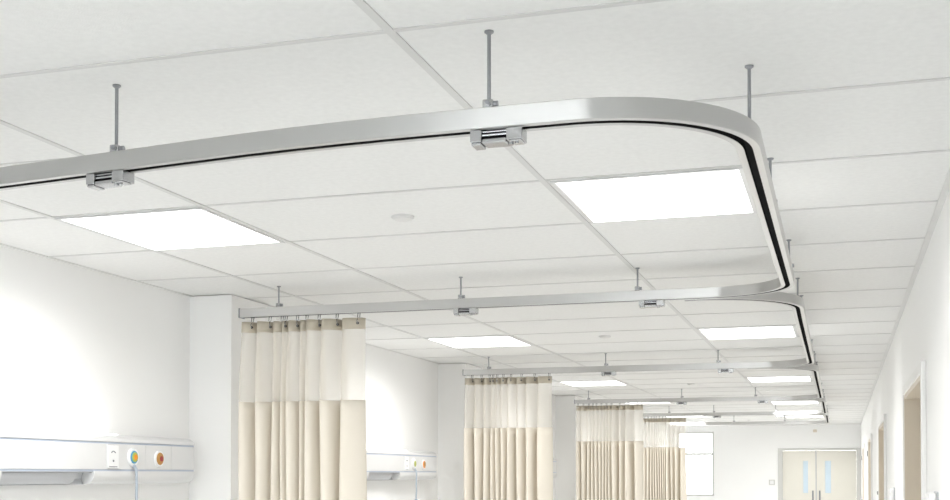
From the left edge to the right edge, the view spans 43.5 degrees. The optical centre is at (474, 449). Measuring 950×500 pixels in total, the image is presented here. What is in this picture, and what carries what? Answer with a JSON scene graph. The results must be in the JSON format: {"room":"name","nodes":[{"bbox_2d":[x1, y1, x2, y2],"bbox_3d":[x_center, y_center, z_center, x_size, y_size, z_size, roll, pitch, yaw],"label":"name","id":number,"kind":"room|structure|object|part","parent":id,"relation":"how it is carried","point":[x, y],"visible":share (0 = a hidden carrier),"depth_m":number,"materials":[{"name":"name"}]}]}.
{"room":"hospital room","nodes":[
{"label":"hospital room","id":0,"kind":"room"},
{"bbox_2d":[0,245,643,499],"bbox_3d":[-0.173,0.621,8.938,0.333,2.515,24.200,0,-1,17],"label":"wall","id":1,"kind":"structure","parent":0,"point":[82,349],"depth_m":5.21,"materials":[{"name":"white paint"}]},
{"bbox_2d":[0,428,193,485],"bbox_3d":[-1.570,0.028,4.385,0.114,0.201,1.920,0,-1,17],"label":"bedhead panel","id":2,"kind":"object","parent":1,"relation":"attached to","point":[27,456],"visible":1,"depth_m":4.57,"materials":[{"name":"white metal"}]},
{"bbox_2d":[0,471,92,485],"bbox_3d":[-1.593,0.102,4.343,0.094,0.051,0.527,0,-1,17],"label":"light","id":3,"kind":"object","parent":2,"relation":"attached to","point":[6,477],"depth_m":4.34,"materials":[{"name":"white plastic"}]},
{"bbox_3d":[-1.675,0.014,4.071,0.099,0.101,1.255,0,-1,17],"label":"plate","id":4,"kind":"part","parent":2,"relation":"part of","materials":[{"name":"white metal"}]},
{"bbox_2d":[107,445,118,467],"bbox_3d":[-1.428,0.027,4.695,0.005,0.090,0.074,0,-1,17],"label":"switch plate","id":5,"kind":"object","parent":2,"relation":"attached to","point":[112,450],"depth_m":4.69,"materials":[{"name":"white plastic"}]},
{"bbox_3d":[-1.449,0.029,4.803,0.099,0.101,0.275,0,-1,17],"label":"plate","id":6,"kind":"part","parent":2,"relation":"part of","materials":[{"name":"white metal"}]},
{"bbox_2d":[127,448,138,465],"bbox_3d":[-1.386,0.029,4.826,0.009,0.074,0.074,0,-1,17],"label":"outlet","id":7,"kind":"object","parent":2,"relation":"attached to","point":[132,453],"depth_m":4.81,"materials":[{"name":"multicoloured plastic"}]},
{"bbox_2d":[132,464,137,499],"bbox_3d":[-1.374,0.364,4.812,0.021,0.613,0.018,0,-1,17],"label":"cord","id":8,"kind":"object","parent":2,"relation":"hanging from","point":[134,465],"visible":1,"depth_m":4.81,"materials":[{"name":"plastic"}]},
{"bbox_3d":[-1.371,0.368,4.811,0.016,0.604,0.012,0,-1,17],"label":"cord","id":9,"kind":"part","parent":8,"relation":"part of","materials":[{"name":"plastic"}]},
{"bbox_3d":[-1.379,0.033,5.029,0.099,0.101,0.194,0,-1,17],"label":"plate","id":10,"kind":"part","parent":2,"relation":"part of","materials":[{"name":"white metal"}]},
{"bbox_2d":[154,451,163,466],"bbox_3d":[-1.329,0.037,5.010,0.009,0.068,0.068,0,-1,17],"label":"outlet","id":11,"kind":"object","parent":2,"relation":"attached to","point":[158,455],"depth_m":5.00,"materials":[{"name":"orange plastic"}]},
{"bbox_3d":[-1.323,0.037,5.214,0.099,0.101,0.188,0,-1,17],"label":"plate","id":12,"kind":"part","parent":2,"relation":"part of","materials":[{"name":"white metal"}]},
{"bbox_2d":[0,243,591,405],"bbox_3d":[-0.212,-0.634,8.975,0.012,0.004,24.200,0,-1,17],"label":"trim","id":13,"kind":"structure","parent":1,"relation":"attached to","point":[5,245],"depth_m":4.90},
{"bbox_2d":[366,448,436,479],"bbox_3d":[-0.594,0.091,7.550,0.114,0.201,1.920,0,-1,17],"label":"bedhead panel","id":14,"kind":"object","parent":1,"relation":"attached to","point":[382,464],"visible":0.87,"depth_m":7.76,"materials":[{"name":"white metal"}]},
{"bbox_2d":[367,472,398,479],"bbox_3d":[-0.617,0.166,7.508,0.094,0.051,0.527,0,-1,17],"label":"light","id":15,"kind":"object","parent":14,"relation":"attached to","point":[370,475],"depth_m":7.52,"materials":[{"name":"white plastic"}]},
{"bbox_3d":[-0.699,0.077,7.236,0.099,0.101,1.255,0,-1,17],"label":"plate","id":16,"kind":"part","parent":14,"relation":"part of","materials":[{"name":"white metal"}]},
{"bbox_2d":[404,457,408,469],"bbox_3d":[-0.452,0.090,7.860,0.005,0.090,0.074,0,-1,17],"label":"switch plate","id":17,"kind":"object","parent":14,"relation":"attached to","point":[406,459],"depth_m":7.85,"materials":[{"name":"white plastic"}]},
{"bbox_3d":[-0.473,0.092,7.969,0.099,0.101,0.275,0,-1,17],"label":"plate","id":18,"kind":"part","parent":14,"relation":"part of","materials":[{"name":"white metal"}]},
{"bbox_2d":[412,458,415,468],"bbox_3d":[-0.409,0.093,7.991,0.009,0.074,0.074,0,-1,17],"label":"outlet","id":19,"kind":"object","parent":14,"relation":"attached to","point":[413,459],"depth_m":7.98,"materials":[{"name":"yellow plastic"}]},
{"bbox_2d":[414,468,420,499],"bbox_3d":[-0.382,0.273,8.014,0.036,0.303,0.110,0,-1,17],"label":"cord","id":20,"kind":"object","parent":14,"relation":"hanging from","point":[415,468],"visible":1,"depth_m":7.98,"materials":[{"name":"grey plastic"}]},
{"bbox_3d":[-0.395,0.234,7.980,0.016,0.209,0.012,0,-1,17],"label":"cord","id":21,"kind":"part","parent":20,"relation":"part of","materials":[{"name":"plastic"}]},
{"bbox_3d":[-0.403,0.096,8.194,0.099,0.101,0.194,0,-1,17],"label":"plate","id":22,"kind":"part","parent":14,"relation":"part of","materials":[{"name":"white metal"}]},
{"bbox_2d":[421,460,425,468],"bbox_3d":[-0.349,0.101,8.174,0.016,0.068,0.068,0,-1,17],"label":"outlet","id":23,"kind":"object","parent":14,"relation":"attached to","point":[423,462],"depth_m":8.16,"materials":[{"name":"orange plastic"}]},
{"bbox_3d":[-0.346,0.100,8.379,0.099,0.101,0.188,0,-1,17],"label":"plate","id":24,"kind":"part","parent":14,"relation":"part of","materials":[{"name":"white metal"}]},
{"bbox_2d":[553,458,556,477],"bbox_3d":[0.503,0.163,11.104,0.114,0.201,1.920,0,-1,17],"label":"bedhead panel","id":25,"kind":"object","parent":1,"relation":"attached to","point":[554,460],"visible":0.07,"depth_m":11.95,"materials":[{"name":"white metal"}]},
{"bbox_3d":[0.750,0.171,11.933,0.099,0.101,0.188,0,-1,17],"label":"plate","id":26,"kind":"part","parent":25,"relation":"part of","materials":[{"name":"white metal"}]},
{"bbox_2d":[0,0,949,425],"bbox_3d":[1.286,-0.668,8.514,3.747,0.053,24.800,0,-1,17],"label":"ceiling","id":27,"kind":"structure","parent":0,"point":[850,99],"depth_m":3.12,"materials":[{"name":"tile"}]},
{"bbox_2d":[110,84,124,151],"bbox_3d":[-0.749,-0.693,2.493,0.028,0.146,0.026,0,-1,11],"label":"rod","id":28,"kind":"object","parent":27,"relation":"attached to","point":[116,147],"visible":0.87,"depth_m":2.49,"materials":[{"name":"metal"}]},
{"bbox_3d":[-0.752,-0.693,2.497,0.007,0.140,0.007,0,-1,11],"label":"rod","id":29,"kind":"part","parent":28,"relation":"part of","materials":[{"name":"metal"}]},
{"bbox_2d":[0,97,793,318],"bbox_3d":[-0.421,-0.601,3.685,2.671,0.099,2.640,0,-1,17],"label":"track","id":30,"kind":"object","parent":28,"relation":"hanging from","point":[734,127],"visible":1,"depth_m":2.35,"materials":[{"name":"silver metal"}]},
{"bbox_2d":[86,169,133,190],"bbox_3d":[-0.767,-0.570,2.500,0.099,0.040,0.038,-1,-1,24],"label":"trolley","id":31,"kind":"object","parent":30,"relation":"attached to","point":[116,178],"visible":1,"depth_m":2.49,"materials":[{"name":"metal"}]},
{"bbox_2d":[238,313,366,499],"bbox_3d":[-0.737,0.485,5.116,0.586,2.135,0.121,0,-1,17],"label":"curtain","id":32,"kind":"object","parent":30,"relation":"hanging from","point":[302,402],"visible":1,"depth_m":5.11,"materials":[{"name":"beige fabric"}]},
{"bbox_3d":[-0.739,-0.361,5.134,0.574,0.303,0.117,0,-1,17],"label":"net panel","id":33,"kind":"part","parent":32,"relation":"part of","materials":[{"name":"beige fabric"}]},
{"bbox_3d":[-0.736,0.671,5.113,0.586,1.762,0.120,0,-1,17],"label":"cloth panel","id":34,"kind":"part","parent":32,"relation":"part of","materials":[{"name":"beige fabric"}]},
{"bbox_2d":[453,307,477,315],"bbox_3d":[-0.038,-0.574,4.921,0.099,0.040,0.038,0,-1,17],"label":"trolley","id":35,"kind":"object","parent":30,"relation":"attached to","point":[456,311],"visible":1,"depth_m":4.91,"materials":[{"name":"metal"}]},
{"bbox_2d":[470,126,526,149],"bbox_3d":[0.043,-0.575,2.183,0.099,0.040,0.038,0,-1,17],"label":"trolley","id":36,"kind":"object","parent":30,"relation":"attached to","point":[516,135],"visible":1,"depth_m":2.17,"materials":[{"name":"metal"}]},
{"bbox_2d":[639,299,664,308],"bbox_3d":[0.698,-0.579,4.694,0.099,0.040,0.038,0,-1,17],"label":"trolley","id":37,"kind":"object","parent":30,"relation":"attached to","point":[642,303],"visible":1,"depth_m":4.68,"materials":[{"name":"metal"}]},
{"bbox_2d":[55,207,284,250],"bbox_3d":[-1.000,-0.732,3.979,0.524,0.006,0.568,0,-1,17],"label":"recessed light","id":38,"kind":"object","parent":27,"relation":"in","point":[199,227],"visible":1,"depth_m":3.95,"materials":[{"name":"white plastic"}]},
{"bbox_2d":[276,286,282,306],"bbox_3d":[-0.850,-0.665,5.171,0.028,0.093,0.026,0,-1,11],"label":"rod","id":39,"kind":"object","parent":27,"relation":"attached to","point":[278,304],"visible":1,"depth_m":5.17,"materials":[{"name":"metal"}]},
{"bbox_3d":[-0.853,-0.666,5.175,0.007,0.087,0.007,0,-1,11],"label":"rod","id":40,"kind":"part","parent":39,"relation":"part of","materials":[{"name":"metal"}]},
{"bbox_2d":[391,214,413,221],"bbox_3d":[-0.229,-0.733,3.770,0.074,0.013,0.074,0,-1,17],"label":"smoke detector","id":41,"kind":"object","parent":27,"relation":"attached to","point":[397,217],"visible":1,"depth_m":3.75,"materials":[{"name":"white plastic"}]},
{"bbox_2d":[458,277,464,298],"bbox_3d":[-0.056,-0.670,4.926,0.028,0.093,0.026,0,-1,11],"label":"rod","id":42,"kind":"object","parent":27,"relation":"attached to","point":[460,296],"visible":1,"depth_m":4.93,"materials":[{"name":"metal"}]},
{"bbox_3d":[-0.059,-0.671,4.930,0.007,0.087,0.007,0,-1,11],"label":"rod","id":43,"kind":"part","parent":42,"relation":"part of","materials":[{"name":"metal"}]},
{"bbox_2d":[425,335,532,347],"bbox_3d":[0.034,-0.665,7.332,0.524,0.006,0.568,0,-1,17],"label":"recessed light","id":44,"kind":"object","parent":27,"relation":"in","point":[503,340],"visible":1,"depth_m":7.29,"materials":[{"name":"white plastic"}]},
{"bbox_2d":[482,30,498,107],"bbox_3d":[0.028,-0.698,2.188,0.028,0.147,0.026,0,-1,11],"label":"rod","id":45,"kind":"object","parent":27,"relation":"attached to","point":[488,102],"visible":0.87,"depth_m":2.19,"materials":[{"name":"metal"}]},
{"bbox_3d":[0.026,-0.699,2.192,0.007,0.141,0.007,0,-1,11],"label":"rod","id":46,"kind":"part","parent":45,"relation":"part of","materials":[{"name":"metal"}]},
{"bbox_2d":[560,380,627,385],"bbox_3d":[1.069,-0.598,10.686,0.524,0.006,0.568,0,-1,17],"label":"recessed light","id":47,"kind":"object","parent":27,"relation":"in","point":[604,382],"visible":1,"depth_m":10.68,"materials":[{"name":"white plastic"}]},
{"bbox_2d":[599,335,610,338],"bbox_3d":[0.768,-0.668,7.040,0.074,0.013,0.074,0,-1,17],"label":"smoke detector","id":48,"kind":"object","parent":27,"relation":"attached to","point":[600,336],"visible":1,"depth_m":7.02,"materials":[{"name":"white plastic"}]},
{"bbox_2d":[635,268,641,290],"bbox_3d":[0.646,-0.674,4.710,0.028,0.093,0.026,0,-1,11],"label":"rod","id":49,"kind":"object","parent":27,"relation":"attached to","point":[637,288],"visible":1,"depth_m":4.71,"materials":[{"name":"metal"}]},
{"bbox_2d":[625,402,670,403],"bbox_3d":[1.931,-0.542,13.480,0.524,0.006,0.568,0,-1,17],"label":"recessed light","id":50,"kind":"object","parent":27,"relation":"in","point":[656,402],"visible":0.4,"depth_m":13.72,"materials":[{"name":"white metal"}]},
{"bbox_2d":[550,167,756,223],"bbox_3d":[0.543,-0.742,3.503,0.524,0.006,0.568,0,-1,17],"label":"recessed light","id":51,"kind":"object","parent":27,"relation":"in","point":[724,191],"visible":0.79,"depth_m":3.46,"materials":[{"name":"white plastic"}]},
{"bbox_2d":[666,416,704,417],"bbox_3d":[2.966,-0.475,16.834,0.524,0.006,0.568,0,-1,17],"label":"recessed light","id":52,"kind":"object","parent":27,"relation":"in","point":[666,416],"visible":0.58,"depth_m":16.84,"materials":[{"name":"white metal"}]},
{"bbox_2d":[643,397,826,416],"bbox_3d":[2.641,-0.454,12.749,2.163,0.042,2.850,0,-1,17],"label":"track","id":53,"kind":"object","parent":27,"relation":"hanging from","point":[822,400],"visible":0.8,"depth_m":14.00,"materials":[{"name":"silver metal"}]},
{"bbox_2d":[643,416,686,499],"bbox_3d":[2.282,0.665,14.302,0.522,2.142,0.096,0,-1,17],"label":"curtain","id":54,"kind":"object","parent":53,"relation":"hanging from","point":[664,439],"visible":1,"depth_m":14.31,"materials":[{"name":"beige fabric"}]},
{"bbox_3d":[2.279,-0.183,14.319,0.512,0.303,0.087,0,-1,17],"label":"net panel","id":55,"kind":"part","parent":54,"relation":"part of","materials":[{"name":"beige fabric"}]},
{"bbox_3d":[2.283,0.852,14.299,0.522,1.768,0.094,0,-1,17],"label":"cloth panel","id":56,"kind":"part","parent":54,"relation":"part of","materials":[{"name":"beige fabric"}]},
{"bbox_2d":[698,325,797,339],"bbox_3d":[1.578,-0.675,6.856,0.524,0.006,0.568,0,-1,17],"label":"recessed light","id":57,"kind":"object","parent":27,"relation":"in","point":[784,331],"visible":1,"depth_m":6.83,"materials":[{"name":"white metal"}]},
{"bbox_2d":[745,64,753,118],"bbox_3d":[0.550,-0.698,2.374,0.028,0.140,0.026,0,-1,11],"label":"rod","id":58,"kind":"object","parent":27,"relation":"attached to","point":[749,67],"visible":0.49,"depth_m":2.38,"materials":[{"name":"metal"}]},
{"bbox_3d":[0.548,-0.698,2.378,0.007,0.134,0.007,0,-1,11],"label":"rod","id":59,"kind":"part","parent":58,"relation":"part of","materials":[{"name":"metal"}]},
{"bbox_2d":[767,157,773,177],"bbox_3d":[0.765,-0.691,3.072,0.028,0.125,0.026,0,-1,11],"label":"rod","id":60,"kind":"object","parent":27,"relation":"attached to","point":[770,159],"visible":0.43,"depth_m":3.07,"materials":[{"name":"metal"}]},
{"bbox_3d":[0.763,-0.692,3.075,0.007,0.119,0.007,0,-1,11],"label":"rod","id":61,"kind":"part","parent":60,"relation":"part of","materials":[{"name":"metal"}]},
{"bbox_2d":[746,376,811,382],"bbox_3d":[2.612,-0.608,10.210,0.524,0.006,0.568,0,-1,17],"label":"recessed light","id":62,"kind":"object","parent":27,"relation":"in","point":[775,378],"visible":1,"depth_m":10.23,"materials":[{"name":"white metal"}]},
{"bbox_2d":[786,239,793,266],"bbox_3d":[1.096,-0.681,4.142,0.028,0.102,0.026,0,-1,11],"label":"rod","id":63,"kind":"object","parent":27,"relation":"attached to","point":[787,240],"visible":0.52,"depth_m":4.14,"materials":[{"name":"metal"}]},
{"bbox_2d":[770,401,818,404],"bbox_3d":[3.647,-0.541,13.563,0.524,0.006,0.568,0,-1,17],"label":"recessed light","id":64,"kind":"object","parent":27,"relation":"in","point":[772,402],"visible":0.82,"depth_m":13.53,"materials":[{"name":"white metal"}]},
{"bbox_2d":[795,278,801,296],"bbox_3d":[1.346,-0.670,4.954,0.028,0.092,0.026,0,-1,11],"label":"rod","id":65,"kind":"object","parent":27,"relation":"attached to","point":[797,279],"visible":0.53,"depth_m":4.96,"materials":[{"name":"metal"}]},
{"bbox_3d":[1.344,-0.671,4.958,0.007,0.087,0.007,0,-1,11],"label":"rod","id":66,"kind":"part","parent":65,"relation":"part of","materials":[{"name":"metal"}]},
{"bbox_2d":[785,415,823,417],"bbox_3d":[4.681,-0.473,16.916,0.524,0.006,0.568,0,-1,17],"label":"recessed light","id":67,"kind":"object","parent":27,"relation":"in","point":[814,416],"visible":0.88,"depth_m":16.84,"materials":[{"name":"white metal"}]},
{"bbox_2d":[786,416,822,417],"bbox_3d":[4.681,-0.472,16.916,0.500,0.002,0.544,0,-1,17],"label":"diffuser","id":68,"kind":"object","parent":67,"relation":"attached to","point":[786,416],"depth_m":16.84,"materials":[{"name":"white plastic"}]},
{"bbox_3d":[0.098,-0.606,8.300,0.028,0.087,0.026,0,-1,11],"label":"rod","id":69,"kind":"object","parent":27,"relation":"attached to","visible":0},
{"bbox_2d":[462,292,814,375],"bbox_3d":[0.585,-0.578,6.467,2.388,0.046,3.270,0,-1,17],"label":"track","id":70,"kind":"object","parent":69,"relation":"hanging from","point":[795,302],"visible":0.88,"depth_m":7.77,"materials":[{"name":"silver metal"}]},
{"bbox_2d":[463,373,552,499],"bbox_3d":[0.233,0.544,8.238,0.634,2.142,0.119,0,-1,17],"label":"curtain","id":71,"kind":"object","parent":70,"relation":"hanging from","point":[508,429],"visible":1,"depth_m":8.23,"materials":[{"name":"beige fabric"}]},
{"bbox_3d":[0.232,-0.304,8.254,0.623,0.303,0.110,0,-1,17],"label":"net panel","id":72,"kind":"part","parent":71,"relation":"part of","materials":[{"name":"beige fabric"}]},
{"bbox_3d":[0.233,0.731,8.234,0.634,1.768,0.119,0,-1,17],"label":"cloth panel","id":73,"kind":"part","parent":71,"relation":"part of","materials":[{"name":"beige fabric"}]},
{"bbox_2d":[601,371,615,375],"bbox_3d":[0.905,-0.518,8.052,0.099,0.040,0.038,0,-1,17],"label":"trolley","id":74,"kind":"object","parent":70,"relation":"attached to","point":[613,373],"visible":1,"depth_m":8.04,"materials":[{"name":"metal"}]},
{"bbox_2d":[718,368,733,373],"bbox_3d":[1.647,-0.522,7.823,0.099,0.040,0.038,0,-1,17],"label":"trolley","id":75,"kind":"object","parent":70,"relation":"attached to","point":[731,370],"visible":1,"depth_m":7.81,"materials":[{"name":"metal"}]},
{"bbox_3d":[1.119,-0.538,11.700,0.028,0.087,0.026,0,-1,11],"label":"rod","id":76,"kind":"object","parent":27,"relation":"attached to","visible":0},
{"bbox_2d":[574,364,822,403],"bbox_3d":[1.599,-0.515,9.722,2.370,0.042,3.550,0,-1,17],"label":"track","id":77,"kind":"object","parent":76,"relation":"hanging from","point":[814,369],"visible":0.89,"depth_m":11.25,"materials":[{"name":"silver metal"}]},
{"bbox_2d":[576,403,643,499],"bbox_3d":[1.318,0.612,11.617,0.669,2.142,0.119,0,-1,17],"label":"curtain","id":78,"kind":"object","parent":77,"relation":"hanging from","point":[609,438],"visible":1,"depth_m":11.62,"materials":[{"name":"beige fabric"}]},
{"bbox_3d":[1.316,-0.237,11.636,0.658,0.303,0.111,0,-1,17],"label":"net panel","id":79,"kind":"part","parent":78,"relation":"part of","materials":[{"name":"beige fabric"}]},
{"bbox_3d":[1.318,0.798,11.615,0.669,1.768,0.116,0,-1,17],"label":"cloth panel","id":80,"kind":"part","parent":78,"relation":"part of","materials":[{"name":"beige fabric"}]},
{"bbox_2d":[676,402,686,404],"bbox_3d":[1.985,-0.450,11.433,0.099,0.040,0.038,0,-1,17],"label":"trolley","id":81,"kind":"object","parent":77,"relation":"attached to","point":[677,403],"visible":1,"depth_m":11.42,"materials":[{"name":"metal"}]},
{"bbox_2d":[757,400,767,403],"bbox_3d":[2.711,-0.455,11.209,0.099,0.040,0.038,0,-1,17],"label":"trolley","id":82,"kind":"object","parent":77,"relation":"attached to","point":[758,401],"visible":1,"depth_m":11.20,"materials":[{"name":"metal"}]},
{"bbox_3d":[2.926,-0.433,16.949,0.028,0.087,0.026,0,-1,11],"label":"rod","id":83,"kind":"object","parent":27,"relation":"attached to","visible":0},
{"bbox_2d":[686,412,829,424],"bbox_3d":[3.390,-0.401,15.421,2.308,0.042,2.700,0,-1,17],"label":"track","id":84,"kind":"object","parent":83,"relation":"hanging from","point":[826,415],"visible":0.86,"depth_m":16.57,"materials":[{"name":"silver metal"}]},
{"bbox_2d":[686,424,860,499],"bbox_3d":[4.884,0.845,20.117,3.407,2.515,0.150,0,-1,17],"label":"wall","id":85,"kind":"structure","parent":0,"point":[745,457],"depth_m":20.09,"materials":[{"name":"white paint"}]},
{"bbox_2d":[686,432,713,495],"bbox_3d":[3.795,0.239,20.460,0.630,1.100,0.060,0,-1,17],"label":"window","id":86,"kind":"structure","parent":85,"relation":"in","point":[699,445],"depth_m":20.43,"materials":[{"name":"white glass"}]},
{"bbox_2d":[769,480,774,484],"bbox_3d":[4.990,0.545,20.004,0.100,0.090,0.014,0,-1,17],"label":"wall switch","id":87,"kind":"object","parent":85,"relation":"attached to","point":[771,482],"visible":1,"depth_m":20.00,"materials":[{"name":"white plastic"}]},
{"bbox_2d":[778,448,860,499],"bbox_3d":[5.729,1.034,19.819,1.315,2.125,0.115,0,-1,17],"label":"door","id":88,"kind":"structure","parent":85,"relation":"in","point":[803,473],"depth_m":19.82,"materials":[{"name":"beige laminate"}]},
{"bbox_3d":[5.527,0.452,19.902,0.078,0.533,0.008,0,-1,17],"label":"vision pane","id":89,"kind":"part","parent":88,"relation":"part of","materials":[{"name":"blue glass"}]},
{"bbox_3d":[5.871,0.450,19.796,0.093,0.533,0.008,0,-1,17],"label":"vision pane","id":90,"kind":"part","parent":88,"relation":"part of","materials":[{"name":"blue glass"}]},
{"bbox_2d":[861,189,949,499],"bbox_3d":[2.856,0.603,8.004,0.140,2.515,24.200,0,-1,17],"label":"wall","id":91,"kind":"structure","parent":0,"point":[922,333],"depth_m":4.33,"materials":[{"name":"white paint"}]},
{"bbox_2d":[861,443,864,499],"bbox_3d":[5.539,0.977,16.746,0.168,2.117,1.384,0,-1,17],"label":"door","id":92,"kind":"structure","parent":91,"relation":"in","point":[863,445],"depth_m":17.38,"materials":[{"name":"beige laminate"}]},
{"bbox_2d":[867,433,872,499],"bbox_3d":[4.345,0.899,12.877,0.168,2.117,1.384,0,-1,17],"label":"door","id":93,"kind":"structure","parent":91,"relation":"in","point":[869,452],"depth_m":13.50,"materials":[{"name":"beige laminate"}]},
{"bbox_2d":[878,414,886,499],"bbox_3d":[3.149,0.821,8.982,0.157,2.117,1.474,0,-1,17],"label":"door","id":94,"kind":"structure","parent":91,"relation":"in","point":[882,435],"depth_m":9.65,"materials":[{"name":"beige laminate"}]},
{"bbox_2d":[889,487,894,499],"bbox_3d":[2.471,0.321,7.060,0.036,0.198,0.128,0,-1,17],"label":"wall dispenser","id":95,"kind":"object","parent":91,"relation":"attached to","point":[891,490],"visible":1,"depth_m":7.00,"materials":[{"name":"white plastic"}]},
{"bbox_2d":[860,167,949,424],"bbox_3d":[2.780,-0.652,8.052,0.020,0.004,24.200,0,-1,17],"label":"trim","id":96,"kind":"structure","parent":91,"relation":"attached to","point":[946,186],"depth_m":4.55,"materials":[{"name":"white paint"}]},
{"bbox_2d":[902,361,926,499],"bbox_3d":[1.926,0.742,5.017,0.157,2.117,1.414,0,-1,17],"label":"door","id":97,"kind":"structure","parent":91,"relation":"in","point":[914,389],"depth_m":5.65,"materials":[{"name":"beige laminate"}]},
{"bbox_2d":[926,491,938,499],"bbox_3d":[1.499,0.235,3.908,0.036,0.198,0.128,0,-1,17],"label":"wall dispenser","id":98,"kind":"object","parent":91,"relation":"attached to","point":[929,495],"visible":1,"depth_m":3.85,"materials":[{"name":"white plastic"}]}
]}

